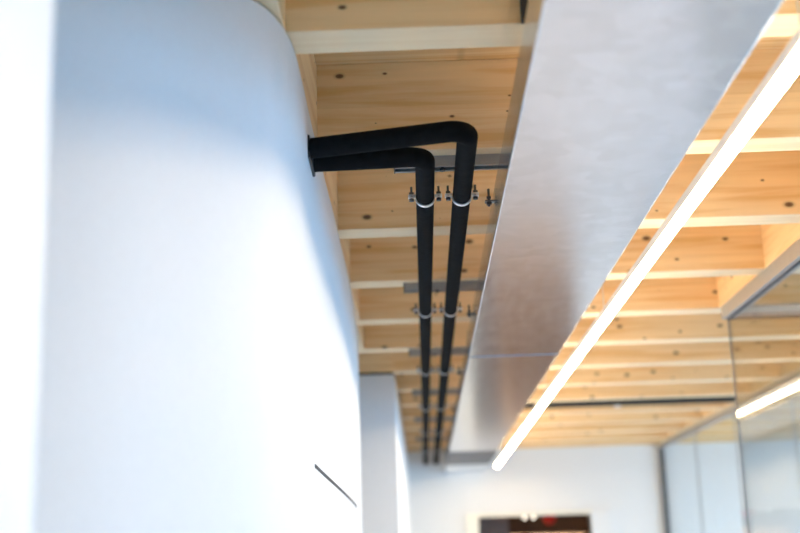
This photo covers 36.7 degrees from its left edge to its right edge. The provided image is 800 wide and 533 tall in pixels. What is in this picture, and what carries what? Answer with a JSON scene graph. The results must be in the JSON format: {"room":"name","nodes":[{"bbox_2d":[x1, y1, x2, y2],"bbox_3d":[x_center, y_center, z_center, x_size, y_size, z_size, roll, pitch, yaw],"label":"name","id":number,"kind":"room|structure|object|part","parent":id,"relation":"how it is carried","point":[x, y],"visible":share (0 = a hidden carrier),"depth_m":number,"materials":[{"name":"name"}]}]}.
{"room":"office corridor","nodes":[
{"label":"office corridor","id":0,"kind":"room"},
{"bbox_2d":[0,0,53,532],"bbox_3d":[-1.098,0.550,0.739,1.549,2.649,0.550,-2,-14,1],"label":"wall","id":1,"kind":"structure","parent":0,"point":[26,26],"depth_m":1.07,"materials":[{"name":"white paint"}]},
{"bbox_2d":[32,0,361,532],"bbox_3d":[-0.873,1.265,3.669,1.474,2.645,4.850,-2,-14,1],"label":"wall","id":2,"kind":"structure","parent":0,"point":[198,349],"depth_m":1.94,"materials":[{"name":"white paint"}]},
{"bbox_2d":[256,0,285,30],"bbox_3d":[-0.250,-0.638,2.062,0.040,0.235,0.611,-2,-14,1],"label":"board","id":3,"kind":"object","parent":2,"relation":"on","point":[276,8],"visible":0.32,"depth_m":2.24,"materials":[{"name":"brown wood"}]},
{"bbox_2d":[296,53,317,136],"bbox_3d":[-0.235,-0.468,2.756,0.040,0.235,0.611,-2,-14,1],"label":"board","id":4,"kind":"object","parent":2,"relation":"on","point":[306,62],"visible":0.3,"depth_m":2.87,"materials":[{"name":"brown wood"}]},
{"bbox_2d":[308,135,314,176],"bbox_3d":[-0.203,-0.250,2.733,0.010,0.053,0.144,-2,-14,1],"label":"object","id":5,"kind":"structure","parent":2,"relation":"attached to","point":[311,162],"depth_m":2.71,"materials":[{"name":"paint"}]},
{"bbox_2d":[323,171,337,229],"bbox_3d":[-0.221,-0.298,3.451,0.040,0.235,0.611,-2,-14,1],"label":"board","id":6,"kind":"object","parent":2,"relation":"on","point":[330,177],"visible":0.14,"depth_m":3.55,"materials":[{"name":"brown wood"}]},
{"bbox_2d":[315,464,356,532],"bbox_3d":[-0.147,1.553,3.309,0.016,1.851,1.940,-2,-14,0],"label":"door","id":7,"kind":"structure","parent":2,"relation":"in","point":[336,512],"depth_m":3.08,"materials":[{"name":"white paint"}]},
{"bbox_2d":[340,239,350,281],"bbox_3d":[-0.209,-0.128,4.145,0.040,0.235,0.611,-2,-14,1],"label":"board","id":8,"kind":"object","parent":2,"relation":"on","point":[345,243],"visible":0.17,"depth_m":4.24,"materials":[{"name":"brown wood"}]},
{"bbox_2d":[351,288,359,319],"bbox_3d":[-0.200,0.042,4.840,0.040,0.235,0.611,-2,-14,1],"label":"board","id":9,"kind":"object","parent":2,"relation":"on","point":[354,292],"visible":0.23,"depth_m":4.91,"materials":[{"name":"brown wood"}]},
{"bbox_2d":[356,325,363,349],"bbox_3d":[-0.202,0.212,5.534,0.040,0.235,0.611,-2,-14,1],"label":"board","id":10,"kind":"object","parent":2,"relation":"on","point":[360,328],"visible":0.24,"depth_m":5.60,"materials":[{"name":"brown wood"}]},
{"bbox_2d":[359,374,409,532],"bbox_3d":[-0.721,2.469,8.571,1.565,2.635,4.910,-2,-14,1],"label":"wall","id":11,"kind":"structure","parent":0,"point":[383,448],"depth_m":6.41,"materials":[{"name":"white paint"}]},
{"bbox_2d":[359,372,392,374],"bbox_3d":[-0.760,1.184,8.892,1.545,0.014,4.898,-2,-14,1],"label":"trim","id":12,"kind":"structure","parent":11,"relation":"on","point":[380,373],"depth_m":6.50,"materials":[{"name":"metal"}]},
{"bbox_2d":[404,498,406,532],"bbox_3d":[0.066,2.712,8.515,0.012,2.070,0.970,-2,-14,1],"label":"door","id":13,"kind":"structure","parent":11,"relation":"in","point":[405,506],"depth_m":8.60,"materials":[{"name":"white paint"}]},
{"bbox_2d":[314,36,792,64],"bbox_3d":[1.140,-0.380,3.904,6.600,0.050,15.450,-2,-14,1],"label":"ceiling","id":14,"kind":"structure","parent":0,"point":[451,54],"depth_m":3.04,"materials":[{"name":"brown wood"}]},
{"bbox_2d":[520,0,527,23],"bbox_3d":[0.236,-0.586,2.342,0.014,0.240,0.020,-2,-14,1],"label":"strap","id":15,"kind":"object","parent":14,"relation":"hanging from","point":[523,3],"visible":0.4,"depth_m":2.31,"materials":[{"name":"black plastic"}]},
{"bbox_2d":[254,0,799,53],"bbox_3d":[1.162,-0.602,2.391,6.300,0.240,0.104,-2,-14,1],"label":"joist","id":16,"kind":"object","parent":14,"relation":"attached to","point":[312,26],"visible":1,"depth_m":2.34,"materials":[{"name":"brown wood"}]},
{"bbox_2d":[316,49,799,155],"bbox_3d":[1.177,-0.432,3.085,6.300,0.240,0.104,-2,-14,1],"label":"joist","id":17,"kind":"object","parent":14,"relation":"attached to","point":[351,98],"visible":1,"depth_m":3.05,"materials":[{"name":"brown wood"}]},
{"bbox_2d":[394,153,500,173],"bbox_3d":[0.126,-0.260,3.080,0.283,0.034,0.046,-2,-14,1],"label":"rail","id":18,"kind":"object","parent":17,"relation":"attached to","point":[443,163],"visible":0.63,"depth_m":3.06,"materials":[{"name":"grey metal"}]},
{"bbox_2d":[408,186,441,207],"bbox_3d":[0.063,-0.200,3.067,0.086,0.100,0.015,-2,-14,1],"label":"clamp","id":19,"kind":"object","parent":18,"relation":"attached to","point":[438,195],"visible":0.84,"depth_m":3.06,"materials":[{"name":"metal"}]},
{"bbox_2d":[313,147,434,464],"bbox_3d":[0.015,0.791,6.999,0.313,0.046,8.770,-2,-14,1],"label":"insulated pipe","id":20,"kind":"object","parent":19,"relation":"hanging from","point":[422,160],"visible":0.95,"depth_m":3.11,"materials":[{"name":"black plastic"}]},
{"bbox_2d":[445,185,478,205],"bbox_3d":[0.156,-0.203,3.066,0.086,0.100,0.015,-2,-14,1],"label":"clamp","id":21,"kind":"object","parent":18,"relation":"attached to","point":[475,194],"visible":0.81,"depth_m":3.05,"materials":[{"name":"metal"}]},
{"bbox_2d":[308,121,477,464],"bbox_3d":[0.058,0.770,6.920,0.411,0.046,8.931,-2,-14,1],"label":"insulated pipe","id":22,"kind":"object","parent":21,"relation":"hanging from","point":[465,136],"visible":0.97,"depth_m":2.70,"materials":[{"name":"black plastic"}]},
{"bbox_2d":[337,150,799,238],"bbox_3d":[1.192,-0.262,3.780,6.300,0.240,0.104,-2,-14,1],"label":"joist","id":23,"kind":"object","parent":14,"relation":"attached to","point":[755,188],"visible":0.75,"depth_m":3.73,"materials":[{"name":"brown wood"}]},
{"bbox_2d":[349,225,799,288],"bbox_3d":[1.207,-0.092,4.474,6.300,0.240,0.104,-2,-14,1],"label":"joist","id":24,"kind":"object","parent":14,"relation":"attached to","point":[734,250],"visible":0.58,"depth_m":4.42,"materials":[{"name":"brown wood"}]},
{"bbox_2d":[404,281,476,292],"bbox_3d":[0.155,0.078,4.461,0.283,0.034,0.046,-2,-14,1],"label":"rail","id":25,"kind":"object","parent":24,"relation":"attached to","point":[437,287],"visible":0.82,"depth_m":4.44,"materials":[{"name":"metal"}]},
{"bbox_2d":[414,303,436,317],"bbox_3d":[0.093,0.138,4.448,0.086,0.100,0.015,-2,-14,1],"label":"clamp","id":26,"kind":"object","parent":25,"relation":"attached to","point":[416,309],"visible":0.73,"depth_m":4.44,"materials":[{"name":"metal"}]},
{"bbox_2d":[439,302,461,316],"bbox_3d":[0.186,0.135,4.447,0.086,0.100,0.015,-2,-14,1],"label":"clamp","id":27,"kind":"object","parent":25,"relation":"attached to","point":[459,308],"visible":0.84,"depth_m":4.43,"materials":[{"name":"metal"}]},
{"bbox_2d":[356,274,799,324],"bbox_3d":[1.222,0.078,5.168,6.300,0.240,0.104,-2,-14,1],"label":"joist","id":28,"kind":"object","parent":14,"relation":"attached to","point":[686,295],"visible":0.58,"depth_m":5.11,"materials":[{"name":"brown wood"}]},
{"bbox_2d":[358,313,799,352],"bbox_3d":[1.237,0.248,5.863,6.300,0.240,0.104,-2,-14,1],"label":"joist","id":29,"kind":"object","parent":14,"relation":"attached to","point":[684,328],"visible":0.12,"depth_m":5.80,"materials":[{"name":"brown wood"}]},
{"bbox_2d":[409,347,464,356],"bbox_3d":[0.185,0.416,5.842,0.283,0.034,0.046,-2,-14,1],"label":"rail","id":30,"kind":"object","parent":29,"relation":"attached to","point":[460,350],"visible":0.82,"depth_m":5.82,"materials":[{"name":"metal"}]},
{"bbox_2d":[417,364,433,375],"bbox_3d":[0.122,0.476,5.829,0.086,0.100,0.015,-2,-14,1],"label":"clamp","id":31,"kind":"object","parent":30,"relation":"attached to","point":[432,367],"visible":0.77,"depth_m":5.82,"materials":[{"name":"metal"}]},
{"bbox_2d":[436,364,453,374],"bbox_3d":[0.215,0.473,5.827,0.086,0.100,0.015,-2,-14,1],"label":"clamp","id":32,"kind":"object","parent":30,"relation":"attached to","point":[437,367],"visible":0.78,"depth_m":5.82,"materials":[{"name":"metal"}]},
{"bbox_2d":[362,339,799,373],"bbox_3d":[1.252,0.418,6.557,6.300,0.240,0.104,-2,-14,1],"label":"joist","id":33,"kind":"object","parent":14,"relation":"attached to","point":[782,350],"visible":0.1,"depth_m":6.49,"materials":[{"name":"brown wood"}]},
{"bbox_2d":[358,352,394,372],"bbox_3d":[-0.415,0.462,6.510,0.766,0.230,0.035,-2,-14,1],"label":"fascia board","id":34,"kind":"object","parent":33,"relation":"attached to","point":[368,362],"visible":0.2,"depth_m":6.47,"materials":[{"name":"brown wood"}]},
{"bbox_2d":[781,361,799,376],"bbox_3d":[2.279,0.470,6.890,0.040,0.235,0.611,-2,-14,1],"label":"board","id":35,"kind":"object","parent":33,"relation":"attached to","point":[790,368],"visible":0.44,"depth_m":7.02,"materials":[{"name":"brown wood"}]},
{"bbox_2d":[394,362,799,391],"bbox_3d":[1.267,0.588,7.251,6.300,0.240,0.104,-2,-14,1],"label":"joist","id":36,"kind":"object","parent":14,"relation":"attached to","point":[758,371],"visible":0.08,"depth_m":7.18,"materials":[{"name":"brown wood"}]},
{"bbox_2d":[412,388,457,395],"bbox_3d":[0.215,0.754,7.223,0.283,0.034,0.046,-2,-14,1],"label":"rail","id":37,"kind":"object","parent":36,"relation":"attached to","point":[433,392],"visible":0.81,"depth_m":7.20,"materials":[{"name":"metal"}]},
{"bbox_2d":[418,402,432,410],"bbox_3d":[0.152,0.815,7.210,0.086,0.100,0.015,-2,-14,1],"label":"clamp","id":38,"kind":"object","parent":37,"relation":"attached to","point":[419,406],"visible":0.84,"depth_m":7.20,"materials":[{"name":"metal"}]},
{"bbox_2d":[434,402,447,410],"bbox_3d":[0.245,0.811,7.208,0.086,0.100,0.015,-2,-14,1],"label":"clamp","id":39,"kind":"object","parent":37,"relation":"attached to","point":[435,405],"visible":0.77,"depth_m":7.20,"materials":[{"name":"metal"}]},
{"bbox_2d":[398,380,799,406],"bbox_3d":[1.282,0.758,7.946,6.300,0.240,0.104,-2,-14,1],"label":"joist","id":40,"kind":"object","parent":14,"relation":"attached to","point":[700,389],"visible":0.08,"depth_m":7.88,"materials":[{"name":"brown wood"}]},
{"bbox_2d":[524,396,734,408],"bbox_3d":[1.487,0.902,7.988,1.460,0.057,0.044,-2,-14,1],"label":"ceiling track","id":41,"kind":"object","parent":40,"relation":"attached to","point":[616,403],"visible":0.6,"depth_m":7.97,"materials":[{"name":"black metal"}]},
{"bbox_2d":[495,0,799,466],"bbox_3d":[0.717,0.021,3.970,0.034,0.192,14.150,-2,-14,1],"label":"light strip","id":42,"kind":"object","parent":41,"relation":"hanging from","point":[786,67],"visible":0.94,"depth_m":2.80,"materials":[{"name":"white plastic"}]},
{"bbox_2d":[724,396,750,406],"bbox_3d":[2.309,0.810,8.279,0.040,0.235,0.611,-2,-14,1],"label":"board","id":43,"kind":"object","parent":40,"relation":"attached to","point":[740,398],"visible":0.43,"depth_m":8.27,"materials":[{"name":"brown wood"}]},
{"bbox_2d":[750,380,781,393],"bbox_3d":[2.294,0.640,7.585,0.040,0.235,0.611,-2,-14,1],"label":"board","id":44,"kind":"object","parent":40,"relation":"attached to","point":[756,386],"visible":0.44,"depth_m":7.63,"materials":[{"name":"brown wood"}]},
{"bbox_2d":[400,394,799,418],"bbox_3d":[1.297,0.928,8.640,6.300,0.240,0.104,-2,-14,1],"label":"joist","id":45,"kind":"object","parent":14,"relation":"attached to","point":[776,400],"visible":0.08,"depth_m":8.56,"materials":[{"name":"brown wood"}]},
{"bbox_2d":[414,416,452,421],"bbox_3d":[0.245,1.092,8.604,0.283,0.034,0.046,-2,-14,1],"label":"rail","id":46,"kind":"object","parent":45,"relation":"attached to","point":[449,418],"visible":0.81,"depth_m":8.58,"materials":[{"name":"metal"}]},
{"bbox_2d":[402,407,799,429],"bbox_3d":[1.312,1.098,9.334,6.300,0.240,0.104,-2,-14,1],"label":"joist","id":47,"kind":"object","parent":14,"relation":"attached to","point":[775,412],"visible":0.08,"depth_m":9.26,"materials":[{"name":"brown wood"}]},
{"bbox_2d":[701,409,724,418],"bbox_3d":[2.324,0.980,8.973,0.040,0.235,0.611,-2,-14,1],"label":"board","id":48,"kind":"object","parent":47,"relation":"attached to","point":[706,414],"visible":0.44,"depth_m":9.03,"materials":[{"name":"brown wood"}]},
{"bbox_2d":[404,417,799,438],"bbox_3d":[1.327,1.268,10.029,6.300,0.240,0.104,-2,-14,1],"label":"joist","id":49,"kind":"object","parent":14,"relation":"attached to","point":[765,422],"visible":0.08,"depth_m":9.95,"materials":[{"name":"brown wood"}]},
{"bbox_2d":[416,437,448,441],"bbox_3d":[0.274,1.430,9.985,0.283,0.034,0.046,-2,-14,1],"label":"rail","id":50,"kind":"object","parent":49,"relation":"attached to","point":[431,439],"visible":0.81,"depth_m":9.96,"materials":[{"name":"metal"}]},
{"bbox_2d":[682,420,703,428],"bbox_3d":[2.338,1.149,9.668,0.040,0.235,0.611,-2,-14,1],"label":"board","id":51,"kind":"object","parent":49,"relation":"attached to","point":[686,424],"visible":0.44,"depth_m":9.72,"materials":[{"name":"brown wood"}]},
{"bbox_2d":[405,427,799,446],"bbox_3d":[1.342,1.438,10.723,6.300,0.240,0.104,-2,-14,1],"label":"joist","id":52,"kind":"object","parent":14,"relation":"attached to","point":[771,430],"visible":0.08,"depth_m":10.64,"materials":[{"name":"brown wood"}]},
{"bbox_2d":[666,430,683,437],"bbox_3d":[2.353,1.319,10.362,0.040,0.235,0.611,-2,-14,1],"label":"board","id":53,"kind":"object","parent":52,"relation":"attached to","point":[668,433],"visible":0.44,"depth_m":10.39,"materials":[{"name":"brown wood"}]},
{"bbox_2d":[408,440,799,532],"bbox_3d":[1.344,2.878,11.031,6.400,2.890,0.150,-2,-14,1],"label":"wall","id":54,"kind":"structure","parent":0,"point":[625,480],"depth_m":11.15,"materials":[{"name":"white paint"}]},
{"bbox_2d":[407,447,422,451],"bbox_3d":[0.140,1.708,11.245,0.140,0.041,0.078,-2,-14,1],"label":"wall plate","id":55,"kind":"object","parent":54,"relation":"attached to","point":[409,449],"depth_m":11.21,"materials":[{"name":"brown wood"}]},
{"bbox_2d":[466,509,613,532],"bbox_3d":[1.309,3.276,10.930,1.345,2.070,0.200,-2,-14,1],"label":"trim","id":56,"kind":"structure","parent":54,"relation":"attached to","point":[601,520],"depth_m":11.07,"materials":[{"name":"beige paint"}]},
{"bbox_3d":[1.881,3.257,10.922,0.200,2.070,0.200,-2,-14,1],"label":"panel","id":57,"kind":"part","parent":56,"relation":"part of","materials":[{"name":"white paint"}]},
{"bbox_2d":[512,439,667,448],"bbox_3d":[1.761,1.652,11.224,1.437,0.047,0.078,-2,-14,1],"label":"wall plate","id":58,"kind":"object","parent":54,"relation":"attached to","point":[635,442],"depth_m":11.19,"materials":[{"name":"brown wood"}]},
{"bbox_2d":[445,0,782,472],"bbox_3d":[0.441,0.108,4.062,0.370,0.118,14.760,-2,-14,1],"label":"air duct","id":59,"kind":"object","parent":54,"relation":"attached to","point":[608,99],"visible":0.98,"depth_m":2.50,"materials":[{"name":"grey metal"}]},
{"bbox_2d":[467,305,472,316],"bbox_3d":[0.256,0.164,4.438,0.022,0.046,0.024,-2,-14,1],"label":"bolt","id":60,"kind":"object","parent":59,"relation":"attached to","point":[469,314],"visible":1,"depth_m":4.43,"materials":[{"name":"metal"}]},
{"bbox_2d":[485,189,493,206],"bbox_3d":[0.226,-0.174,3.057,0.022,0.046,0.024,-2,-14,1],"label":"bolt","id":61,"kind":"object","parent":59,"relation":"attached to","point":[488,202],"visible":1,"depth_m":3.05,"materials":[{"name":"metal"}]},
{"bbox_2d":[674,435,799,443],"bbox_3d":[3.118,1.606,11.206,1.157,0.048,0.078,-2,-14,1],"label":"wall plate","id":62,"kind":"object","parent":54,"relation":"attached to","point":[771,437],"depth_m":11.17,"materials":[{"name":"brown wood"}]},
{"bbox_3d":[1.528,3.359,12.300,2.100,2.750,2.550,-2,-14,1],"label":"wall","id":63,"kind":"structure","parent":0,"visible":0},
{"bbox_2d":[478,517,508,532],"bbox_3d":[0.941,3.375,11.768,0.320,2.300,0.040,-2,-14,1],"label":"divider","id":64,"kind":"object","parent":63,"relation":"attached to","point":[494,524],"visible":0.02,"depth_m":11.95,"materials":[{"name":"grey"}]},
{"bbox_2d":[508,515,588,532],"bbox_3d":[1.502,2.466,12.648,1.880,0.650,0.100,-2,-14,1],"label":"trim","id":65,"kind":"structure","parent":63,"relation":"attached to","point":[563,523],"depth_m":12.54,"materials":[{"name":"brown wood"}]},
{"bbox_2d":[542,516,555,523],"bbox_3d":[1.472,2.276,12.026,0.140,0.575,0.140,-2,-14,1],"label":"paper lantern","id":66,"kind":"object","parent":63,"relation":"hanging from","point":[547,519],"visible":0.55,"depth_m":11.92,"materials":[{"name":"red paper"}]},
{"bbox_3d":[1.228,2.499,3.198,6.600,0.100,15.450,-2,-14,1],"label":"floor","id":67,"kind":"structure","parent":0,"visible":0},
{"bbox_2d":[658,373,799,532],"bbox_3d":[2.394,2.183,7.827,0.048,2.649,6.359,-2,-14,1],"label":"glass wall","id":68,"kind":"structure","parent":67,"relation":"on","point":[794,380],"depth_m":8.77,"materials":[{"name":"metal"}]},
{"bbox_3d":[2.461,2.946,10.892,0.048,2.585,0.038,-2,-14,1],"label":"post","id":69,"kind":"part","parent":68,"relation":"part of","materials":[{"name":"grey metal"}]},
{"bbox_3d":[2.356,0.919,8.137,0.040,0.044,6.359,-2,-14,1],"label":"rail","id":70,"kind":"part","parent":68,"relation":"part of","materials":[{"name":"metal"}]},
{"bbox_2d":[721,239,799,532],"bbox_3d":[2.813,0.909,2.688,2.954,2.649,4.170,-2,-14,1],"label":"glass wall","id":71,"kind":"structure","parent":67,"relation":"on","point":[741,306],"depth_m":4.82,"materials":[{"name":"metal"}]},
{"bbox_2d":[716,275,756,307],"bbox_3d":[1.352,-0.011,4.819,0.040,0.235,0.611,-2,-14,1],"label":"board","id":72,"kind":"object","parent":71,"relation":"on","point":[727,286],"visible":0.25,"depth_m":4.91,"materials":[{"name":"brown wood"}]},
{"bbox_3d":[1.324,-0.301,3.016,0.050,0.054,4.170,-2,-14,1],"label":"rail","id":73,"kind":"part","parent":71,"relation":"part of","materials":[{"name":"metal"}]},
{"bbox_3d":[2.843,0.139,5.007,2.904,0.050,0.030,-2,-14,1],"label":"rail","id":74,"kind":"part","parent":71,"relation":"part of","materials":[{"name":"metal"}]},
{"bbox_2d":[760,223,799,267],"bbox_3d":[1.337,-0.181,4.125,0.040,0.235,0.611,-2,-14,1],"label":"board","id":75,"kind":"object","parent":71,"relation":"on","point":[776,238],"visible":0.29,"depth_m":4.24,"materials":[{"name":"brown wood"}]}
]}

